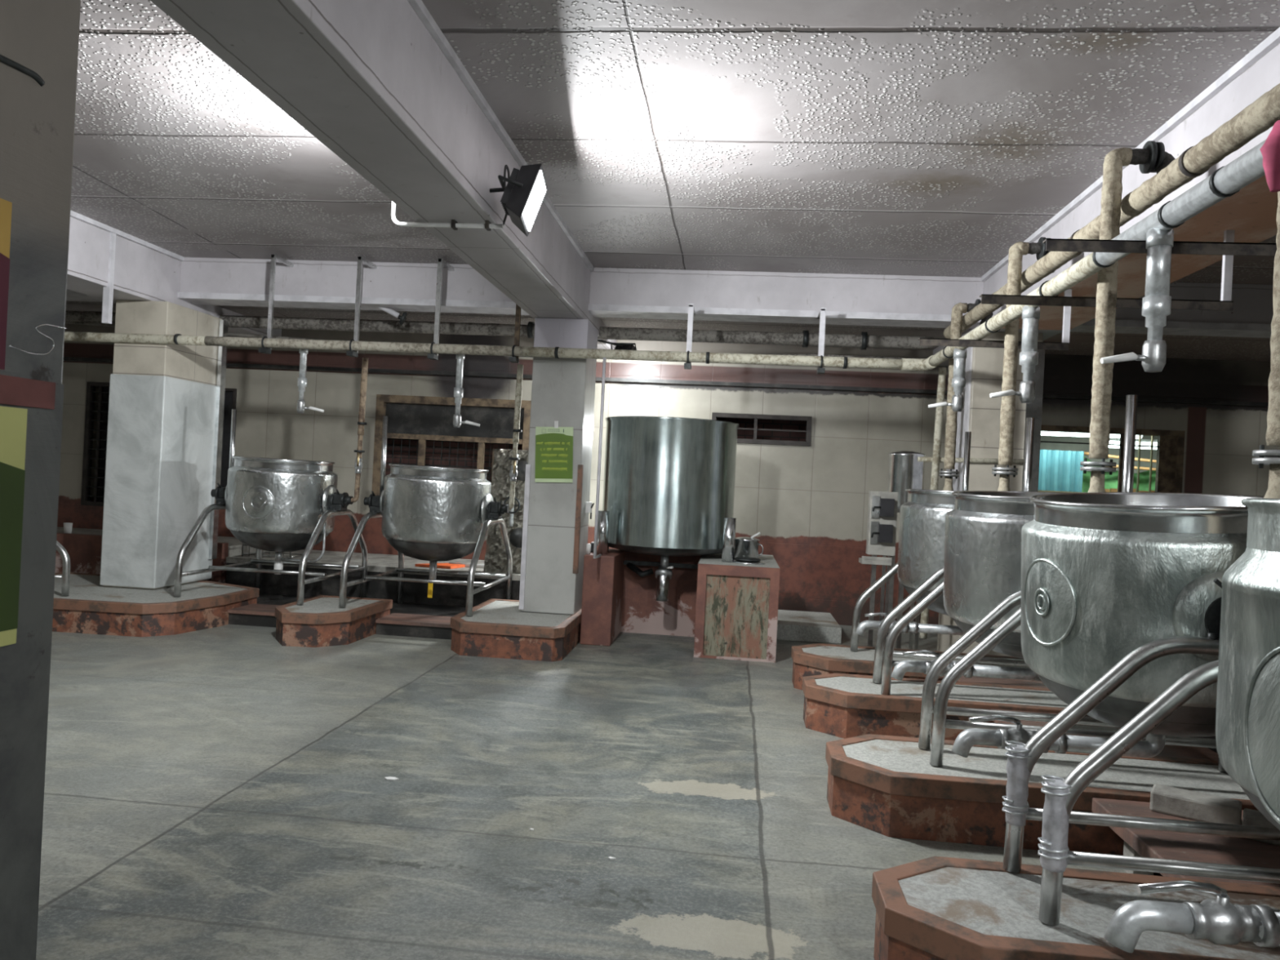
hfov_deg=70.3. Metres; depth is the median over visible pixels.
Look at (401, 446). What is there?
grille
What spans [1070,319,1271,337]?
trim
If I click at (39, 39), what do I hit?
column
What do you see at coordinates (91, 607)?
plinth
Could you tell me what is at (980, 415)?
column
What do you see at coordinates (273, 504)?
kettle
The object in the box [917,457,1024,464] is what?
pipe
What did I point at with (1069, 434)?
tube light
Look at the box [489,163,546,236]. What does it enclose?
floodlight
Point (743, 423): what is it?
trim
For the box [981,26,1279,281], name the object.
trim
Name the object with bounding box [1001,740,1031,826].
pipe fitting
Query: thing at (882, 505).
switch panel
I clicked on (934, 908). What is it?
plinth
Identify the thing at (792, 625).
kerb
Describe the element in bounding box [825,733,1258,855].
plinth
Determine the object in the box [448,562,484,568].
pipe
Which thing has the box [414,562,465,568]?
dustpan
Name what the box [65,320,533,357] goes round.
pipe
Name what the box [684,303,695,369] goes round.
hanger
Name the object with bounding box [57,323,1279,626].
wall
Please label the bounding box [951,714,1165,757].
drain pipe
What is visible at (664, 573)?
valve
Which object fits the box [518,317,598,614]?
column
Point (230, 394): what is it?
window
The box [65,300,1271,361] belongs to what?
trim
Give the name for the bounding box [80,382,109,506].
window
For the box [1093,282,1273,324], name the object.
ceiling beam
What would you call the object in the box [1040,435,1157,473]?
trim
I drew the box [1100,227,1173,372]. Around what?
pipe
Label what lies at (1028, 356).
pipe
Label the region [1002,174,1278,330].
trim
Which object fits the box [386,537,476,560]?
bowl
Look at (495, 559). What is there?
panel
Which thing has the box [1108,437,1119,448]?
tube light
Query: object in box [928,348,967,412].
pipe
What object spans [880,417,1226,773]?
stand
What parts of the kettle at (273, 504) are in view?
emblem plate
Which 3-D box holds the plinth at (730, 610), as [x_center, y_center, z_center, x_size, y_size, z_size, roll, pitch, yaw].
[0.402,1.152,8.843,1.785,0.830,1.515,3,0,6]
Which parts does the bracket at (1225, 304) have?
hanger post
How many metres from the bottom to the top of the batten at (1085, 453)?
0.140 m
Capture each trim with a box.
[62,356,1268,407]
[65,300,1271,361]
[66,288,102,302]
[70,209,183,261]
[94,386,109,502]
[177,292,528,315]
[385,417,806,482]
[408,0,594,271]
[587,303,981,328]
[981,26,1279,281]
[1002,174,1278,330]
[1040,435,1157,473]
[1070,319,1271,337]
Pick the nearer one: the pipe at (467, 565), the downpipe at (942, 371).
the downpipe at (942, 371)
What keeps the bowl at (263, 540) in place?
on the kettle at (273, 504)
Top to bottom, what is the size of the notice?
0.572 m
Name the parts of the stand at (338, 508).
leg frame, rail, lever post, cross rail, cross rail, leg frame, rail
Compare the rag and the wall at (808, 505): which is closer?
the rag
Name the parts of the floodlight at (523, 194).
mounting arm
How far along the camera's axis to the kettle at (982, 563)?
4.79 m
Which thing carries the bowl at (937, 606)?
on the kettle at (921, 551)
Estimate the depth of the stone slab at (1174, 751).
4.85 m
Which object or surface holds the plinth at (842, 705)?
on the floor at (221, 793)
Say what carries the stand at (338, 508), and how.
on the floor at (263, 598)
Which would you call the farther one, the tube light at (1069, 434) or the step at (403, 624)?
the tube light at (1069, 434)
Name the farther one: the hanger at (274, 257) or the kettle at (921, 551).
the hanger at (274, 257)
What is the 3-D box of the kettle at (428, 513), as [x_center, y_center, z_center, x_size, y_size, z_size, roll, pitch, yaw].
[-1.960,0.321,8.766,1.006,0.914,1.006,3,0,-40]
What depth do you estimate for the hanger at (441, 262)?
8.41 m
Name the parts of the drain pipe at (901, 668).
lever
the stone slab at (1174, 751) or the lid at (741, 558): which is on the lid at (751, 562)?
the lid at (741, 558)
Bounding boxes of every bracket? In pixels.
[918,288,1071,350]
[979,230,1235,311]
[1042,238,1276,256]
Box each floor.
[35,624,1163,959]
[256,593,466,616]
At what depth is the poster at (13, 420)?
1.77 m
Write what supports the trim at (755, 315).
attached to the ceiling beam at (842, 292)
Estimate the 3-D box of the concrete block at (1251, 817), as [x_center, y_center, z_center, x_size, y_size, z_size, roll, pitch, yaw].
[2.532,1.370,3.533,0.320,0.085,0.140,3,0,35]
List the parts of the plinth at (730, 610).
gas burner, panel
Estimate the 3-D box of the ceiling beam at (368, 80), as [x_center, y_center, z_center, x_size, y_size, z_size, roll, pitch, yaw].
[-1.256,-1.786,3.455,0.480,0.540,14.600,3,0,6]
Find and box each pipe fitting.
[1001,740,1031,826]
[1037,774,1071,872]
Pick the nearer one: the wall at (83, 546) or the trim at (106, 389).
the wall at (83, 546)
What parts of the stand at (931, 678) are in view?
rail, leg frame, rail, lever post, leg frame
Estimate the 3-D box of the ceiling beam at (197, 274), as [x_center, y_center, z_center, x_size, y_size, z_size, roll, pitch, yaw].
[-2.752,-1.932,9.014,3.650,0.400,0.290,3,0,6]
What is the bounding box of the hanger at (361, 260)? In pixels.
[346,256,377,357]
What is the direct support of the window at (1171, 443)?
in the wall at (808, 505)
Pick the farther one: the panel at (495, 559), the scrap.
the panel at (495, 559)
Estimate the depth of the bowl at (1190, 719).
3.30 m
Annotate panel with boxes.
[483,448,528,573]
[858,490,903,648]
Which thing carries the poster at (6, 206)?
attached to the column at (39, 39)
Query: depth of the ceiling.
5.08 m
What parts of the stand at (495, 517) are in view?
leg frame, rail, lever post, cross rail, cross rail, leg frame, rail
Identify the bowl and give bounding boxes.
[230,529,328,551]
[237,537,323,542]
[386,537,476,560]
[391,545,473,551]
[902,585,948,615]
[952,617,1023,658]
[1035,673,1216,737]
[1240,785,1279,830]
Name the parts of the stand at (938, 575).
leg frame, leg frame, rail, lever post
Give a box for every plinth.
[52,572,259,637]
[274,595,392,647]
[449,598,581,662]
[579,548,780,662]
[791,643,1029,689]
[802,673,1088,740]
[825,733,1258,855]
[871,856,1279,959]
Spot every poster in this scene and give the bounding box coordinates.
[0,198,12,369]
[0,405,27,646]
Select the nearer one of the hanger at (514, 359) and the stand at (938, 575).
the stand at (938, 575)
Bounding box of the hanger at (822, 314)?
[816,306,826,373]
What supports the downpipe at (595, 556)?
on the plinth at (730, 610)
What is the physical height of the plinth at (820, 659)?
0.280 m
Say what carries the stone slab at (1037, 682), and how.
on the floor at (221, 793)
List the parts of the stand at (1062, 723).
leg frame, rail, leg frame, lever post, rail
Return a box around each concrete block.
[1150,783,1242,825]
[1242,808,1279,845]
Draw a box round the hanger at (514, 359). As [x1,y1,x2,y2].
[509,303,521,363]
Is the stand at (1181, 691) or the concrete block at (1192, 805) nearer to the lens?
the stand at (1181, 691)
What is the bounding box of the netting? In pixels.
[1082,456,1155,492]
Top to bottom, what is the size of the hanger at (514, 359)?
0.940 m
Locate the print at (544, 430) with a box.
[542,428,564,432]
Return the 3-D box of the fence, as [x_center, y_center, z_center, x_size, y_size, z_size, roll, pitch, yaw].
[6.363,0.990,11.297,1.380,1.740,0.030,3,0,6]
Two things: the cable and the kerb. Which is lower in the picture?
the kerb
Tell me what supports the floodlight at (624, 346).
attached to the ceiling beam at (368, 80)
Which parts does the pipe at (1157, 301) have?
lever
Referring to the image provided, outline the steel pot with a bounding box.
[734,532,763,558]
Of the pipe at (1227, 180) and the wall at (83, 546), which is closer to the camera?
the pipe at (1227, 180)
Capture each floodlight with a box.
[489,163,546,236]
[597,339,636,350]
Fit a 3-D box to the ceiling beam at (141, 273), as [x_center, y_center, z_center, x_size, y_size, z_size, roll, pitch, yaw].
[-5.378,-1.999,3.882,0.520,0.520,14.600,3,0,6]
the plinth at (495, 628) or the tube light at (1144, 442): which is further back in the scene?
the tube light at (1144, 442)
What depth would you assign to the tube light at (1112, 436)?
10.75 m
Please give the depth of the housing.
4.99 m
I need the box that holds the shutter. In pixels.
[1155,435,1177,493]
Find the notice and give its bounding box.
[534,421,573,482]
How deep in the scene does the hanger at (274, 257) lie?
8.58 m
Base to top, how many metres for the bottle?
0.097 m
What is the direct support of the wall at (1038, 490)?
on the floor at (221, 793)
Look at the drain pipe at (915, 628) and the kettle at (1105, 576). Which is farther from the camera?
the drain pipe at (915, 628)
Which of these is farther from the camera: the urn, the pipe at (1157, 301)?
the urn
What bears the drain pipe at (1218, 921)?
attached to the kettle at (1247, 719)
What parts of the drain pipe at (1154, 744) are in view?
lever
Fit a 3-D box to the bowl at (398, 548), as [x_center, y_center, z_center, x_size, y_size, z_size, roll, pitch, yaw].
[-1.982,0.639,8.767,0.890,0.180,0.890,4,0,6]
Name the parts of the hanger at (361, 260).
arm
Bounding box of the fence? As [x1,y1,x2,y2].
[1105,488,1155,492]
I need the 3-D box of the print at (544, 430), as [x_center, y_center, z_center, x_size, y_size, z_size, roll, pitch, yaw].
[-0.801,-0.450,8.361,0.204,0.037,0.007,1,0,6]
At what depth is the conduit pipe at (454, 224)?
5.29 m
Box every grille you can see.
[86,391,109,497]
[386,438,506,480]
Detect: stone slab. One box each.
[957,675,1048,688]
[991,708,1218,760]
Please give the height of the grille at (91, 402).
1.310 m
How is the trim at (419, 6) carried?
attached to the ceiling
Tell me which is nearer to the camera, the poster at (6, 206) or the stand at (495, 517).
the poster at (6, 206)
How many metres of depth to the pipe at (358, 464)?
8.83 m
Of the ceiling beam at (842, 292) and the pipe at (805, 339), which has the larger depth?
the pipe at (805, 339)
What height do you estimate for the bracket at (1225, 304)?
0.435 m
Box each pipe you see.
[64,138,1266,370]
[65,311,933,350]
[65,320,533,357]
[274,520,326,574]
[297,348,324,413]
[351,357,368,502]
[391,200,503,231]
[427,560,436,597]
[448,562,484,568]
[453,354,479,427]
[509,364,523,510]
[773,354,919,359]
[855,612,964,635]
[890,649,1038,680]
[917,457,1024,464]
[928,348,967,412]
[938,298,993,490]
[943,83,1279,338]
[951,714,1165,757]
[989,305,1039,403]
[991,236,1054,491]
[1080,141,1175,492]
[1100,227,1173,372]
[1103,880,1279,952]
[1252,191,1279,498]
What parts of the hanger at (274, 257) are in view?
arm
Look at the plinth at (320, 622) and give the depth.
7.85 m
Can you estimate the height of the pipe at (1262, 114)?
0.122 m
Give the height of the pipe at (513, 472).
1.422 m
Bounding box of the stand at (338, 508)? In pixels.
[173,408,368,604]
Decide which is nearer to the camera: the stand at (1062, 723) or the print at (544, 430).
the stand at (1062, 723)
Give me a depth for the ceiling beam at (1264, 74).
4.58 m
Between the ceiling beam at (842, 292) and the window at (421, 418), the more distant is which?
the window at (421, 418)
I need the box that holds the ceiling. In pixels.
[70,0,1279,284]
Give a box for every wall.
[54,526,265,583]
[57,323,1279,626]
[1038,489,1076,493]
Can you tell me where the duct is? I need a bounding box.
[101,232,115,324]
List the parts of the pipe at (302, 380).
lever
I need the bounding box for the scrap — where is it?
[384,776,399,780]
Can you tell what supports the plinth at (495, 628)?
on the floor at (221, 793)
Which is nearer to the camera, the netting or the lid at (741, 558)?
the lid at (741, 558)
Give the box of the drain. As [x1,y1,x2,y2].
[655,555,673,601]
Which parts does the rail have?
rail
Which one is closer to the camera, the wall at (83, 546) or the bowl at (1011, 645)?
the bowl at (1011, 645)
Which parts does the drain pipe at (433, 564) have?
lever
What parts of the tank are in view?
support post, support post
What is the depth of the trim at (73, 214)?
8.18 m
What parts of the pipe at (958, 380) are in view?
lever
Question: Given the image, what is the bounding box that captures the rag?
[1260,120,1279,192]
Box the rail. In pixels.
[54,540,70,595]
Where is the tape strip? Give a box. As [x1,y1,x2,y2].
[0,374,55,409]
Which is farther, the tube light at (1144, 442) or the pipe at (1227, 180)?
the tube light at (1144, 442)
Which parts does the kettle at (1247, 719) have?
emblem plate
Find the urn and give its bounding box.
[879,450,925,649]
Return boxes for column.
[0,0,80,959]
[99,299,228,589]
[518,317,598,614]
[937,331,1044,656]
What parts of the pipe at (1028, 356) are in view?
lever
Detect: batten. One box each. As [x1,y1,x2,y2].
[1084,451,1156,462]
[1112,464,1155,471]
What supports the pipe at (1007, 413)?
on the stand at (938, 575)
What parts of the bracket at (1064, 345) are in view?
hanger post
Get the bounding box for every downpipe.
[593,357,606,558]
[919,367,946,639]
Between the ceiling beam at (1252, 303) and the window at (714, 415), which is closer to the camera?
the ceiling beam at (1252, 303)
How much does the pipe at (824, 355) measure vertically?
0.114 m
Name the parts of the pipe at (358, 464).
lever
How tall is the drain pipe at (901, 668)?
0.185 m
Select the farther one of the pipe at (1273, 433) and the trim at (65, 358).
the trim at (65, 358)
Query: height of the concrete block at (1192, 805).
0.085 m
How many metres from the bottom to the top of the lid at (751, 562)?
0.026 m
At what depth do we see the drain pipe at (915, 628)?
6.57 m
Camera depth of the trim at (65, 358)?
10.48 m
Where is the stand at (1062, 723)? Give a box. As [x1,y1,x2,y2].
[929,395,1279,872]
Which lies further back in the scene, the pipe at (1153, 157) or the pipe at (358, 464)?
the pipe at (358, 464)
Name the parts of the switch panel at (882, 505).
leg, door, door, lever, leg, leg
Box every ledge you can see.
[226,549,520,607]
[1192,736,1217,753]
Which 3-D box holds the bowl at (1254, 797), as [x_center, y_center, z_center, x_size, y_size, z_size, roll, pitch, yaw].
[1.905,0.868,2.092,0.924,0.207,0.924,3,0,6]
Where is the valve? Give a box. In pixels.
[585,502,594,519]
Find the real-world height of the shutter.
1.210 m
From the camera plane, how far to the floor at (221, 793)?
4.13 m
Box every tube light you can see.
[1040,431,1089,437]
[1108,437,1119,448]
[1109,434,1119,438]
[1134,439,1157,449]
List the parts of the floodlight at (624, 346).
mounting arm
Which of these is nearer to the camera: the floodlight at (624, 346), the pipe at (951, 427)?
the pipe at (951, 427)
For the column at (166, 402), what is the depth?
8.67 m
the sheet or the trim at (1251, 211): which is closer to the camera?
the trim at (1251, 211)
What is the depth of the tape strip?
1.80 m
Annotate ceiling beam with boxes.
[66,216,281,337]
[150,0,616,349]
[179,257,513,302]
[589,267,984,315]
[933,42,1279,366]
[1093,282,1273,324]
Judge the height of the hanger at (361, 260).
0.940 m
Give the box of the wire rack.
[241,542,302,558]
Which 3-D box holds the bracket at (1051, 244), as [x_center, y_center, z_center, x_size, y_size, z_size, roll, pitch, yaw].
[2.307,-1.122,3.673,1.280,0.435,0.050,3,0,6]
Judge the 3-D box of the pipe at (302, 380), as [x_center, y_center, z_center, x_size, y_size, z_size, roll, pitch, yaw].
[-3.201,-0.965,8.586,0.444,0.666,0.101,3,0,-18]
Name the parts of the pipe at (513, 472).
lever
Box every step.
[227,603,280,627]
[375,613,452,639]
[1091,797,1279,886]
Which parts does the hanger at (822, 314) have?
arm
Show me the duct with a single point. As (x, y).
(108, 291)
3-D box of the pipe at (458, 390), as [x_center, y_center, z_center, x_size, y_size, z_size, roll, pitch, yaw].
[-1.692,-0.856,8.430,0.444,0.736,0.101,3,0,-18]
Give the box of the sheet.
[1038,449,1084,492]
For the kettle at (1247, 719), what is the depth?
2.13 m
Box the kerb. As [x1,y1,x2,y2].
[776,609,841,644]
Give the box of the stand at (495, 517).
[338,415,512,616]
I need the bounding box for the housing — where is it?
[500,167,519,215]
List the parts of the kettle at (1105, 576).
emblem plate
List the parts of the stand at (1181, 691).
rail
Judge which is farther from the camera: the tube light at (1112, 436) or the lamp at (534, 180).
the tube light at (1112, 436)
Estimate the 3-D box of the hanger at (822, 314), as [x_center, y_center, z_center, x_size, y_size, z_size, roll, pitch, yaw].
[1.623,-1.230,8.201,0.060,0.590,0.564,3,0,6]
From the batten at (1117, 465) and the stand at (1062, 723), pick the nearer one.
the stand at (1062, 723)
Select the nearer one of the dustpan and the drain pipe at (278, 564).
the drain pipe at (278, 564)
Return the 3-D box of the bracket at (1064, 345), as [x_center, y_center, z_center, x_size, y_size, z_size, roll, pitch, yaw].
[2.424,-1.117,6.214,0.990,0.435,0.050,3,0,6]
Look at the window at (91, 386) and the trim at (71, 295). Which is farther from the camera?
the window at (91, 386)
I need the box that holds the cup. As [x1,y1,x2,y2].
[63,522,72,533]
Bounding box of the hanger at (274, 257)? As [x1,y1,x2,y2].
[258,253,293,354]
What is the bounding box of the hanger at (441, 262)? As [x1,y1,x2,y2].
[427,257,453,359]
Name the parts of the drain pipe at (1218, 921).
lever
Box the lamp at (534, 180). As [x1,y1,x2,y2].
[523,169,546,231]
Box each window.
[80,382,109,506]
[220,387,236,487]
[371,394,531,495]
[711,412,811,446]
[1040,425,1185,493]
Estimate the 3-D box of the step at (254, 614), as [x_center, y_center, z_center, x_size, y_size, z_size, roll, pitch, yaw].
[-3.453,1.308,8.996,0.740,0.140,1.000,3,0,6]
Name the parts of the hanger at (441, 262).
arm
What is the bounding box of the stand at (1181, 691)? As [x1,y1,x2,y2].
[1038,659,1279,925]
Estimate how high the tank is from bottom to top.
1.325 m
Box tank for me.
[596,416,738,562]
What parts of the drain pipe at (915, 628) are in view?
lever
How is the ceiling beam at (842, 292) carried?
attached to the ceiling
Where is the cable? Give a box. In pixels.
[502,164,510,226]
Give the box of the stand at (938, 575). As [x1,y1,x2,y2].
[849,431,1027,683]
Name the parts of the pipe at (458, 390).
lever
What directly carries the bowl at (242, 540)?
on the kettle at (273, 504)
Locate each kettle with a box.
[224,456,348,551]
[378,463,505,560]
[897,488,958,615]
[943,490,1067,658]
[1021,492,1264,737]
[1215,497,1279,830]
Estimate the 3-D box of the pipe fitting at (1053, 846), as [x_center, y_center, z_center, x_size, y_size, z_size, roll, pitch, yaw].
[1.252,1.034,2.747,0.089,0.276,0.089,3,0,6]
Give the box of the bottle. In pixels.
[586,543,591,554]
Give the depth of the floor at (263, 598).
9.29 m
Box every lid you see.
[733,560,764,564]
[734,556,760,561]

